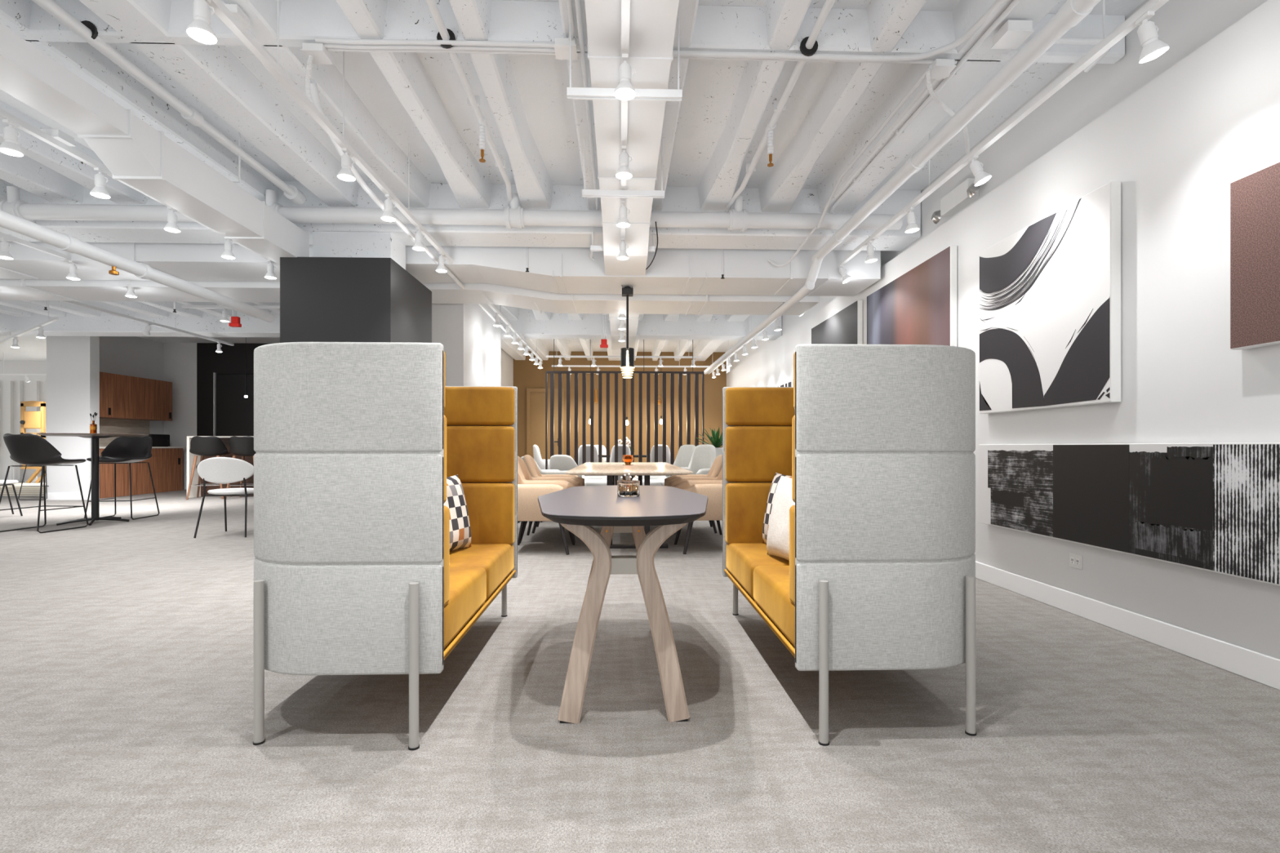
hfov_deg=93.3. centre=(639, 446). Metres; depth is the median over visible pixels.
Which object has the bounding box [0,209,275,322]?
pipe
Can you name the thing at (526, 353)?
track spotlight
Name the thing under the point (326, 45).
conduit
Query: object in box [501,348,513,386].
wall
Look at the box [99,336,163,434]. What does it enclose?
wall
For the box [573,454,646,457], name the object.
table
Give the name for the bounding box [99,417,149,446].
backsplash
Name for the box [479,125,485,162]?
sprinkler
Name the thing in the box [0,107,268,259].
track
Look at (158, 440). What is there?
toaster oven
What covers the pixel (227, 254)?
track spotlight
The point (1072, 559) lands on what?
socket
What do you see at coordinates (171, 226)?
track spotlight
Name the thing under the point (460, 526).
cushion
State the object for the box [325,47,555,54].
conduit
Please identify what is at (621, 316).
track spotlight
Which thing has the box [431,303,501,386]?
wall
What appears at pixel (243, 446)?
stool
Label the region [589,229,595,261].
conduit
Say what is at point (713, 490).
armchair
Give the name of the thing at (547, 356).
track
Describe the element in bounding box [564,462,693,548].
dining table
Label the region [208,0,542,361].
track
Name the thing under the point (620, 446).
chair
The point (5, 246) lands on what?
track spotlight
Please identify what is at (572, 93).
bar
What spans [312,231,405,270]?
wall
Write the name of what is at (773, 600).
seat cushion
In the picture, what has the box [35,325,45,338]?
track spotlight
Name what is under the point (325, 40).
conduit
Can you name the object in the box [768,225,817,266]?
conduit
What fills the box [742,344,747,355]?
track spotlight
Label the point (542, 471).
lounge chair
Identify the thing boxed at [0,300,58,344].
track
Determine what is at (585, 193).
bar
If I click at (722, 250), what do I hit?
sprinkler
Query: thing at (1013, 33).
junction box
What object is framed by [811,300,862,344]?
painting
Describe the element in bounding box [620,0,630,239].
track
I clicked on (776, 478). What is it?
cushion
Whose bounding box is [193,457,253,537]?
cafe chair
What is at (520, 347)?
track spotlight
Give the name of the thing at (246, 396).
pendant
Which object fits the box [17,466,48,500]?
stool
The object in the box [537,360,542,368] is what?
track spotlight
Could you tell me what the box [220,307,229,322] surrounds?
track spotlight
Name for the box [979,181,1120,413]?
painting
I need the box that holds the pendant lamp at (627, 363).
[620,284,634,377]
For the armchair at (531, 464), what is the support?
on the floor
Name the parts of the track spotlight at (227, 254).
bulb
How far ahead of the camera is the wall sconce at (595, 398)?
14.08 m
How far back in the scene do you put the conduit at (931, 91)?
3.29 m
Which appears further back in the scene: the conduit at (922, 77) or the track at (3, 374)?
the track at (3, 374)
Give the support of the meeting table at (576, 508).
on the floor
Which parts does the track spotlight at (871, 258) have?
bulb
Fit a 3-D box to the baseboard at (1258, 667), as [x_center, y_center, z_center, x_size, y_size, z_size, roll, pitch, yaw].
[2.280,0.863,6.577,0.016,0.115,15.400,0,0,-2]
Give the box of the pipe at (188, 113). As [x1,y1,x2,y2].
[31,0,306,204]
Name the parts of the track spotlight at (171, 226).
bulb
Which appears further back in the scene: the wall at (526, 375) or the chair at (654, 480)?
the wall at (526, 375)
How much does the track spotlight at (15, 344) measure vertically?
0.170 m
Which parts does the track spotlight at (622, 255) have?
bulb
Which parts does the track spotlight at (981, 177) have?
bulb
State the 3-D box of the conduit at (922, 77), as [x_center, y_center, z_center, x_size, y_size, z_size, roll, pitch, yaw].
[1.490,-1.890,4.053,0.023,0.203,1.804,0,0,-2]
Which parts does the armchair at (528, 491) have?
leg, seat, leg, leg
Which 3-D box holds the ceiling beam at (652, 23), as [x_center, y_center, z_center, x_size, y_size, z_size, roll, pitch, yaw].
[-0.026,-1.802,2.205,0.384,0.425,6.810,0,0,-2]
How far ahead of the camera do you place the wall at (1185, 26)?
3.44 m
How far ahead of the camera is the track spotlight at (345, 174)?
3.41 m
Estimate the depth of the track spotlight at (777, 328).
7.90 m
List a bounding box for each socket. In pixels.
[1070,557,1074,564]
[1075,558,1079,565]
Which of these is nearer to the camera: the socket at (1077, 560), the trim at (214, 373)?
the socket at (1077, 560)
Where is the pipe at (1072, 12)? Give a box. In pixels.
[703,0,1100,374]
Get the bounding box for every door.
[216,373,253,435]
[530,391,558,459]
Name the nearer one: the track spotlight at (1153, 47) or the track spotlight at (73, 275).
the track spotlight at (1153, 47)
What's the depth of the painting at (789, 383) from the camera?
8.84 m
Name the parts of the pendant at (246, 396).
cord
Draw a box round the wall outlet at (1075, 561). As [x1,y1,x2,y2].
[1069,553,1082,569]
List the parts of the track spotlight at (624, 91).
bulb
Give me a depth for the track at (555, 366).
12.77 m
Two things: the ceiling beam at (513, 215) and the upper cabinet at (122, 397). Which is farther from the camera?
the upper cabinet at (122, 397)
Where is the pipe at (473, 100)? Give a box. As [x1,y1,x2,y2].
[425,0,511,205]
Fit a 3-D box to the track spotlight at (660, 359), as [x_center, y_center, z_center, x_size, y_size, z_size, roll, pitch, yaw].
[0.393,-1.602,11.469,0.095,0.170,0.094,0,0,-2]
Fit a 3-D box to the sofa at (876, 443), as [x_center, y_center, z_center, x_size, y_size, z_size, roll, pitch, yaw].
[0.818,0.298,2.600,0.697,1.243,1.469,0,0,-2]
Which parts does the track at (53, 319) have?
track rail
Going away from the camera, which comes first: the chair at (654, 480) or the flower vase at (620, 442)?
the chair at (654, 480)
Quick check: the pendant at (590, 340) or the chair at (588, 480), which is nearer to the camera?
the chair at (588, 480)
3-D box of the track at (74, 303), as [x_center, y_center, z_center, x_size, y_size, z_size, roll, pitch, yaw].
[-6.688,-1.956,6.937,0.034,0.547,6.300,0,0,-2]
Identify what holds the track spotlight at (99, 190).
attached to the track at (23, 125)
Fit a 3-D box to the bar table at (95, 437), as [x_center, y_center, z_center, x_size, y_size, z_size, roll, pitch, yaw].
[-6.578,0.383,7.301,1.010,1.070,1.010,0,0,-2]
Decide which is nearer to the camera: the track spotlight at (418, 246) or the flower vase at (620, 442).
the track spotlight at (418, 246)
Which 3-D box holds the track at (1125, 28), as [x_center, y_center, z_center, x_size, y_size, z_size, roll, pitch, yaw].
[1.840,-1.956,6.513,0.034,0.547,15.100,0,0,-2]
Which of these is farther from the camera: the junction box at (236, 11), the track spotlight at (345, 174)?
the track spotlight at (345, 174)
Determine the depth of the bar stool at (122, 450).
7.92 m
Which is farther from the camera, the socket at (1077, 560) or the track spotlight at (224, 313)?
the track spotlight at (224, 313)
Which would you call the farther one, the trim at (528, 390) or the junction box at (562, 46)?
the trim at (528, 390)
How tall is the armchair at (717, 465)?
0.834 m
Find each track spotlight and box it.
[0,119,23,156]
[0,236,13,259]
[10,336,19,347]
[23,374,31,382]
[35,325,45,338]
[66,261,79,279]
[89,167,110,198]
[124,280,137,297]
[142,323,151,335]
[164,206,180,232]
[186,0,217,44]
[215,342,222,352]
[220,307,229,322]
[221,236,235,258]
[264,259,276,279]
[337,147,355,181]
[381,194,395,222]
[412,226,425,250]
[435,252,447,272]
[493,312,501,326]
[504,324,511,337]
[511,332,518,343]
[517,338,524,349]
[523,344,528,355]
[528,351,534,360]
[533,355,538,364]
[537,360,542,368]
[557,356,562,366]
[591,357,595,366]
[613,53,635,100]
[615,145,632,179]
[616,200,630,227]
[617,237,628,260]
[617,313,626,319]
[618,319,625,329]
[618,329,625,342]
[657,357,662,366]
[715,367,719,375]
[721,362,725,370]
[726,357,731,366]
[733,351,738,361]
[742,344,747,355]
[751,337,757,348]
[762,328,768,340]
[774,317,782,331]
[838,265,852,283]
[865,240,877,262]
[905,206,919,232]
[968,154,991,186]
[1135,10,1168,62]
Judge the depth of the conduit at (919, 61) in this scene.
3.13 m
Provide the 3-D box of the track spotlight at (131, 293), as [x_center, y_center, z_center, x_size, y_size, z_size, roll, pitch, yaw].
[-5.171,-1.602,6.146,0.095,0.170,0.094,0,0,-2]
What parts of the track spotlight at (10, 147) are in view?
bulb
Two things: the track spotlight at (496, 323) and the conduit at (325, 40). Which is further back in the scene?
the track spotlight at (496, 323)
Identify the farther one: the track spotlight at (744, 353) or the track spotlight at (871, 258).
the track spotlight at (744, 353)
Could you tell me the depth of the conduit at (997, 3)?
3.07 m
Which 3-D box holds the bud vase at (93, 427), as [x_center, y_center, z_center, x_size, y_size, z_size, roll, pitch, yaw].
[-6.555,-0.283,7.250,0.069,0.262,0.066,0,0,39]
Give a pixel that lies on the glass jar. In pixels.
(625, 488)
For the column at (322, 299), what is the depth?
4.89 m
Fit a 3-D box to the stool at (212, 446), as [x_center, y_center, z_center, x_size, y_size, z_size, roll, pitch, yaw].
[-7.663,0.369,10.780,0.569,1.105,0.604,0,0,-19]
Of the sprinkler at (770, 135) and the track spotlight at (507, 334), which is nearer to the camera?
the sprinkler at (770, 135)
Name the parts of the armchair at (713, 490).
leg, leg, seat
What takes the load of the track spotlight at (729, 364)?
attached to the track at (1125, 28)
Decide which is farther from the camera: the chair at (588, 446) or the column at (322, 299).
the chair at (588, 446)
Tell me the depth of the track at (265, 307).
7.35 m
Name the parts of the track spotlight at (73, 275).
bulb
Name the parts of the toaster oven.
glass door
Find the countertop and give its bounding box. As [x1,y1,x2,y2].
[99,446,185,448]
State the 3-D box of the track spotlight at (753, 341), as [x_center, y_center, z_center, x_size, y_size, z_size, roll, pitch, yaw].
[1.764,-1.602,9.312,0.093,0.170,0.094,0,0,-2]
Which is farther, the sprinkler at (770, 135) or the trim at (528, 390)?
the trim at (528, 390)
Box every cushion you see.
[444,474,471,551]
[444,567,486,648]
[449,543,514,599]
[584,479,606,485]
[642,479,662,485]
[726,542,789,598]
[753,565,795,646]
[762,472,791,543]
[766,475,795,560]
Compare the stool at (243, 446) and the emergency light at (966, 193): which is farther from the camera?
the stool at (243, 446)
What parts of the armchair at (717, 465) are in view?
leg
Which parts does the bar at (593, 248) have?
hanger rod, hanger rod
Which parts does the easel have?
display panel, stand frame, cross rail, leg, leg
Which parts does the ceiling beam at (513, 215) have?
drop leg, drop leg, drop leg, drop leg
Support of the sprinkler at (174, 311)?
hanging from the ceiling
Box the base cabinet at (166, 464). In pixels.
[99,448,182,498]
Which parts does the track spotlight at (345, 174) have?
bulb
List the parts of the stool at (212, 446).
leg, leg, leg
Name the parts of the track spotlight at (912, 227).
bulb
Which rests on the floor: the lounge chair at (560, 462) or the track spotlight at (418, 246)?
the lounge chair at (560, 462)
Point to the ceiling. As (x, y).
(393, 100)
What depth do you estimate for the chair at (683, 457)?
9.22 m
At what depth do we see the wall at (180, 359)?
13.00 m
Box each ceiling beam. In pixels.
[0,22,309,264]
[0,186,902,231]
[0,241,880,296]
[0,279,819,315]
[584,0,679,275]
[608,313,639,358]
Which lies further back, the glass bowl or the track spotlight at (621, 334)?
the track spotlight at (621, 334)
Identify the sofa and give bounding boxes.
[253,342,517,751]
[722,343,976,746]
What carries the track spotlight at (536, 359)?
attached to the track at (221, 11)
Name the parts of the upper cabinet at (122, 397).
door, door, door, door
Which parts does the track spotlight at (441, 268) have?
bulb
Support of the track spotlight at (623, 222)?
attached to the track at (625, 4)
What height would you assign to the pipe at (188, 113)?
0.110 m
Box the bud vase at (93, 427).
[89,412,97,433]
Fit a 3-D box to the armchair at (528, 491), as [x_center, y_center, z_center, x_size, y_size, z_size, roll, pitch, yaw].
[-0.909,0.507,5.394,0.688,0.834,0.580,0,0,-1]
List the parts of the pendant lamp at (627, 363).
stem, bulb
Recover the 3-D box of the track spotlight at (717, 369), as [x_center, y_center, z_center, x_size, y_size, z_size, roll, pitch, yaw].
[1.651,-1.602,12.810,0.093,0.170,0.094,0,0,-2]
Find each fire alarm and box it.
[228,309,241,327]
[600,314,608,347]
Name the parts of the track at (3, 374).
track rail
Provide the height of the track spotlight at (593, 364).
0.170 m
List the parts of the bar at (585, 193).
hanger rod, hanger rod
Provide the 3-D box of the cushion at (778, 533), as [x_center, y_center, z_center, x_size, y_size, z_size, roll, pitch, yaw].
[0.669,0.318,2.631,0.150,0.368,0.380,0,0,-14]
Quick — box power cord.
[627,221,657,286]
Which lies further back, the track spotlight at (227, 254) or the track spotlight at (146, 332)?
the track spotlight at (146, 332)
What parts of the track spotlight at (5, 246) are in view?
bulb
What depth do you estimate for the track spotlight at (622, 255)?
4.87 m
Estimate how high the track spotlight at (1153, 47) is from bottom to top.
0.169 m
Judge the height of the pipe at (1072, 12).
0.353 m
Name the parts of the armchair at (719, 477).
leg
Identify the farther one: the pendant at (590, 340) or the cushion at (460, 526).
the pendant at (590, 340)
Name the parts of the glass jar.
glass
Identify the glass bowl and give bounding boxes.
[622,454,633,465]
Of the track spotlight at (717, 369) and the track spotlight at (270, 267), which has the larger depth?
the track spotlight at (717, 369)
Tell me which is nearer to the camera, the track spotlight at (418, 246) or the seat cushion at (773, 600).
the seat cushion at (773, 600)
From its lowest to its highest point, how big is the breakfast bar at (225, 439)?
1.110 m
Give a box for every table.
[35,433,148,525]
[537,485,707,723]
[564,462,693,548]
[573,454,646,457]
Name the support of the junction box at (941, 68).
attached to the ceiling
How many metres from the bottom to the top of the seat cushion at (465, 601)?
0.164 m
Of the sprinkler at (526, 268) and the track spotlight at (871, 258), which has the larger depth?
the sprinkler at (526, 268)
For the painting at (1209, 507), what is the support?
attached to the wall at (1175, 146)
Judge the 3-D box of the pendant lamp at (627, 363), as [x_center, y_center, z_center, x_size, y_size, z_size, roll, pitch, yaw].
[-0.128,-1.148,5.949,0.150,0.944,0.140,0,0,-2]
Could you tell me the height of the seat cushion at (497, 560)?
0.164 m
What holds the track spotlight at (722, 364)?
attached to the track at (1125, 28)
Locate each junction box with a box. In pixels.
[40,128,75,146]
[214,4,252,28]
[300,42,333,64]
[553,37,577,59]
[924,58,955,79]
[991,19,1034,48]
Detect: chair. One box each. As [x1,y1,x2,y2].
[0,480,22,515]
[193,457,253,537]
[520,456,582,522]
[533,444,550,469]
[549,454,577,471]
[577,444,598,466]
[582,475,606,485]
[594,444,606,462]
[609,444,631,480]
[632,475,666,485]
[649,444,670,463]
[666,444,695,477]
[669,444,715,476]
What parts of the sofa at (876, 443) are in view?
leg, seat, leg, shell panel, shell panel, shell panel, leg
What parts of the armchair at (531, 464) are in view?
leg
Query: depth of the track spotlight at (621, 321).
7.83 m
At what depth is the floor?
1.93 m
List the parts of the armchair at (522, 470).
leg, leg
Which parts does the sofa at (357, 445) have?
leg, shell panel, shell panel, shell panel, leg, seat, leg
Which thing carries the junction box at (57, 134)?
attached to the track at (23, 125)
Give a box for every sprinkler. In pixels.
[43,300,47,310]
[173,302,176,312]
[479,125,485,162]
[525,246,528,271]
[720,248,724,279]
[767,130,773,166]
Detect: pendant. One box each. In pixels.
[244,337,247,397]
[588,339,591,424]
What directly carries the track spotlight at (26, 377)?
attached to the track at (3, 374)
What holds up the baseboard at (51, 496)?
attached to the column at (73, 362)
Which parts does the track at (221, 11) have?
hanger rod, hanger rod, hanger rod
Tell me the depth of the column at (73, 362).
10.45 m
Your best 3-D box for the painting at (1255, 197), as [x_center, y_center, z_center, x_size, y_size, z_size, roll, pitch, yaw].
[2.408,-0.723,1.852,0.054,0.670,1.146,0,0,-2]
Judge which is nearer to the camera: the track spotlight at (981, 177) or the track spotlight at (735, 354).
the track spotlight at (981, 177)
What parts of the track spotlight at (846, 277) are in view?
bulb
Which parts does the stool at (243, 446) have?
leg, leg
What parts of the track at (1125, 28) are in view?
hanger rod, hanger rod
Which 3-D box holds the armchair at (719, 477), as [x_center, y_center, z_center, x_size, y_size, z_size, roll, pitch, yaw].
[0.629,0.507,6.043,0.688,0.834,0.580,0,0,-2]
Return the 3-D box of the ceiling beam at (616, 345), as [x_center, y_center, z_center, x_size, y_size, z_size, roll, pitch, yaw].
[-0.257,-1.877,9.462,0.414,0.266,5.070,0,0,-2]
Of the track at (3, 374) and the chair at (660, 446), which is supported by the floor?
the chair at (660, 446)
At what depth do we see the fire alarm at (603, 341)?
9.28 m
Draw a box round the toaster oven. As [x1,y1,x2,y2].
[147,434,169,446]
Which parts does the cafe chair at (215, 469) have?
leg, leg, backrest, seat frame, seat, leg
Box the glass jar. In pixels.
[617,473,639,497]
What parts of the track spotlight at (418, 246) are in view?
bulb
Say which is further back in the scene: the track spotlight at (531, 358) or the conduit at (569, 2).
the track spotlight at (531, 358)
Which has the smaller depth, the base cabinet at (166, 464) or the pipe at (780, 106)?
the pipe at (780, 106)
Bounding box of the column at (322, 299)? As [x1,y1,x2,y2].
[280,257,431,342]
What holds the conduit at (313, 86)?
attached to the ceiling
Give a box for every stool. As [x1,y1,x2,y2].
[0,433,88,533]
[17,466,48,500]
[84,435,159,519]
[186,435,232,499]
[226,435,255,498]
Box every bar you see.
[186,435,253,497]
[566,18,682,101]
[582,137,664,198]
[590,204,654,251]
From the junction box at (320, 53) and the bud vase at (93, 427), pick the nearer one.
the junction box at (320, 53)
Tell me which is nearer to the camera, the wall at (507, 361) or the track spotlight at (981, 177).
the track spotlight at (981, 177)
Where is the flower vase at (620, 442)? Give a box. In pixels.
[617,436,631,450]
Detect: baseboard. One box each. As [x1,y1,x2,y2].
[45,493,90,500]
[975,561,1279,690]
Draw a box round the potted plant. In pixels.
[696,426,722,457]
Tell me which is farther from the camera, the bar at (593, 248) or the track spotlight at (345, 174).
the bar at (593, 248)
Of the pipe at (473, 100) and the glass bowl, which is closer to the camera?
the pipe at (473, 100)
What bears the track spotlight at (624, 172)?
attached to the track at (625, 4)
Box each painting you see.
[774,378,793,386]
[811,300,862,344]
[866,245,956,346]
[978,442,1279,586]
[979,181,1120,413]
[1230,161,1279,349]
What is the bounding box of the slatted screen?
[545,338,703,485]
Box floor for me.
[0,482,1279,852]
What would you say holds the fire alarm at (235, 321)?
hanging from the ceiling
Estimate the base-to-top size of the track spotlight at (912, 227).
0.170 m
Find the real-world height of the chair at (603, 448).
0.964 m
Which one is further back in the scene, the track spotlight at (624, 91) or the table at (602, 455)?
the table at (602, 455)
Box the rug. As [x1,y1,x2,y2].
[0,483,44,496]
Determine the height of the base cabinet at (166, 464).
0.885 m
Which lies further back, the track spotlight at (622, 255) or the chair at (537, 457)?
the chair at (537, 457)
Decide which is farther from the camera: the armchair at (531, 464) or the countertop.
the countertop
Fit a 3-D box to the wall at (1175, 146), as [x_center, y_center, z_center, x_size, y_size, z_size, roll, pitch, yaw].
[2.345,-0.403,6.679,0.120,2.645,15.600,0,0,-2]
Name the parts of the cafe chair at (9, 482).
seat, leg, leg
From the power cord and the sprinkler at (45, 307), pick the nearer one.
the power cord
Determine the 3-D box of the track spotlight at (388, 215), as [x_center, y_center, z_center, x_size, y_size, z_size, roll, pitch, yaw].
[-1.687,-1.602,4.058,0.095,0.170,0.094,0,0,-2]
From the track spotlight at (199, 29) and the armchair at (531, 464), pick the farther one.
the armchair at (531, 464)
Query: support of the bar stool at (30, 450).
on the floor
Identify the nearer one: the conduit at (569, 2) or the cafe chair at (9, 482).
the conduit at (569, 2)
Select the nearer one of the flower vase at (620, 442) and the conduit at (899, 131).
the conduit at (899, 131)
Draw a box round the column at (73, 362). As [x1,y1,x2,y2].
[46,336,99,499]
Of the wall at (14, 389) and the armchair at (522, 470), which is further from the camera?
the wall at (14, 389)
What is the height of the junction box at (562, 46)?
0.041 m
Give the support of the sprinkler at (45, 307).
hanging from the ceiling
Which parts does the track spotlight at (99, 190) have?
bulb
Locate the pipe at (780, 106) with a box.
[725,0,835,209]
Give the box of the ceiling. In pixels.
[0,0,1145,361]
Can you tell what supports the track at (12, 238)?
hanging from the ceiling
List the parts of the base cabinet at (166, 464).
door, drawer, door, door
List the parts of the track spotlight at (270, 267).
bulb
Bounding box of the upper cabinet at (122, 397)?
[99,371,172,421]
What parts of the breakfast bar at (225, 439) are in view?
panel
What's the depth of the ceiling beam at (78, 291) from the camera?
6.34 m
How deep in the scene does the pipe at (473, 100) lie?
3.51 m
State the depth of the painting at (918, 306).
4.93 m
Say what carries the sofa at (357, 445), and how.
on the floor
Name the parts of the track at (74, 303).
hanger rod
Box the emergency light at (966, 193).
[931,177,981,223]
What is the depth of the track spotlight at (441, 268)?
5.23 m
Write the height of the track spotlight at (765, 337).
0.170 m
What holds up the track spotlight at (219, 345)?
attached to the track at (74, 303)
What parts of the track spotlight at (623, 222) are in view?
bulb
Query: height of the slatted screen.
3.150 m
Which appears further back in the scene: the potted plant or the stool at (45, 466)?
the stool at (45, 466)
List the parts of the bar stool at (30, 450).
sled frame, sled frame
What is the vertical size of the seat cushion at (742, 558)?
0.164 m
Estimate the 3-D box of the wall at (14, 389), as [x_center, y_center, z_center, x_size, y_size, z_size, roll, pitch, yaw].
[-14.969,-0.655,15.784,9.100,3.150,0.280,0,0,-2]
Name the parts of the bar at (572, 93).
hanger rod, hanger rod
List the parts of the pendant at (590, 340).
cord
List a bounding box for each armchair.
[517,456,580,543]
[517,472,575,555]
[523,454,584,533]
[664,454,722,533]
[669,467,722,535]
[672,480,722,554]
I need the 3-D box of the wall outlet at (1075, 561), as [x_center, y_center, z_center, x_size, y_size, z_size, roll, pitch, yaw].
[2.389,0.629,3.316,0.010,0.075,0.090,0,0,-2]
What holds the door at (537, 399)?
in the wall at (526, 375)
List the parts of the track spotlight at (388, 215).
bulb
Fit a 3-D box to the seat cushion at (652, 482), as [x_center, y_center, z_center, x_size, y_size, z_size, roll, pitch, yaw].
[0.143,0.515,8.310,0.360,0.110,0.440,0,0,7]
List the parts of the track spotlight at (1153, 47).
bulb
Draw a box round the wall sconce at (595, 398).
[594,389,597,403]
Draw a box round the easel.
[19,400,45,483]
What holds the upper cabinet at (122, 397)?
attached to the wall at (131, 356)
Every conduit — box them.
[305,54,313,102]
[310,83,534,360]
[315,37,555,47]
[318,42,555,52]
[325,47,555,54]
[566,0,574,40]
[574,0,599,210]
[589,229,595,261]
[673,0,1004,61]
[673,56,956,64]
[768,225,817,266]
[817,64,931,227]
[830,0,1020,213]
[925,69,969,155]
[1022,35,1111,72]
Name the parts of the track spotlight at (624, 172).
bulb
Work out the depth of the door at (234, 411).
12.98 m
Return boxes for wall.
[0,360,46,482]
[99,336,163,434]
[163,342,269,489]
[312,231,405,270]
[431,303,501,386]
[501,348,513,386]
[513,351,726,477]
[726,0,1279,658]
[729,0,1267,370]
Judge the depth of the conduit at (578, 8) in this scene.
3.26 m
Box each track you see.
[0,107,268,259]
[0,231,131,280]
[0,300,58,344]
[0,351,46,375]
[58,300,234,346]
[182,305,279,309]
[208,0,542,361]
[546,355,702,358]
[551,351,709,367]
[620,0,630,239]
[707,0,1168,374]
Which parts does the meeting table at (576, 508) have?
leg, leg, leg, leg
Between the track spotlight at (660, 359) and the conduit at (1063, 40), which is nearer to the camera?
the conduit at (1063, 40)
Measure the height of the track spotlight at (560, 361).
0.170 m
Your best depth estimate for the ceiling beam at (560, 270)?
5.66 m
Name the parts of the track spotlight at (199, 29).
bulb, aiming knob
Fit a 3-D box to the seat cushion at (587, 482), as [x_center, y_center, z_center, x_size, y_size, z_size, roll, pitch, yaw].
[-0.601,0.515,8.285,0.360,0.110,0.440,0,0,-10]
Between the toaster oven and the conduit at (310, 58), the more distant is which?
the toaster oven
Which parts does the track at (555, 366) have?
track rail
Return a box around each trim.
[213,372,216,435]
[526,388,564,455]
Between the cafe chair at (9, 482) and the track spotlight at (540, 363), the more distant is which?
the track spotlight at (540, 363)
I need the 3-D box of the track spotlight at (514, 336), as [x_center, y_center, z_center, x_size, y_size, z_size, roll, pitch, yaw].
[-1.844,-1.602,8.915,0.095,0.170,0.094,0,0,-2]
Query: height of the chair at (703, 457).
0.954 m
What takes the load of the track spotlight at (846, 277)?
attached to the track at (1125, 28)
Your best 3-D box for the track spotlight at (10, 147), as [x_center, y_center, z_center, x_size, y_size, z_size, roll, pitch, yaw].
[-3.263,-1.602,3.136,0.095,0.170,0.094,0,0,-2]

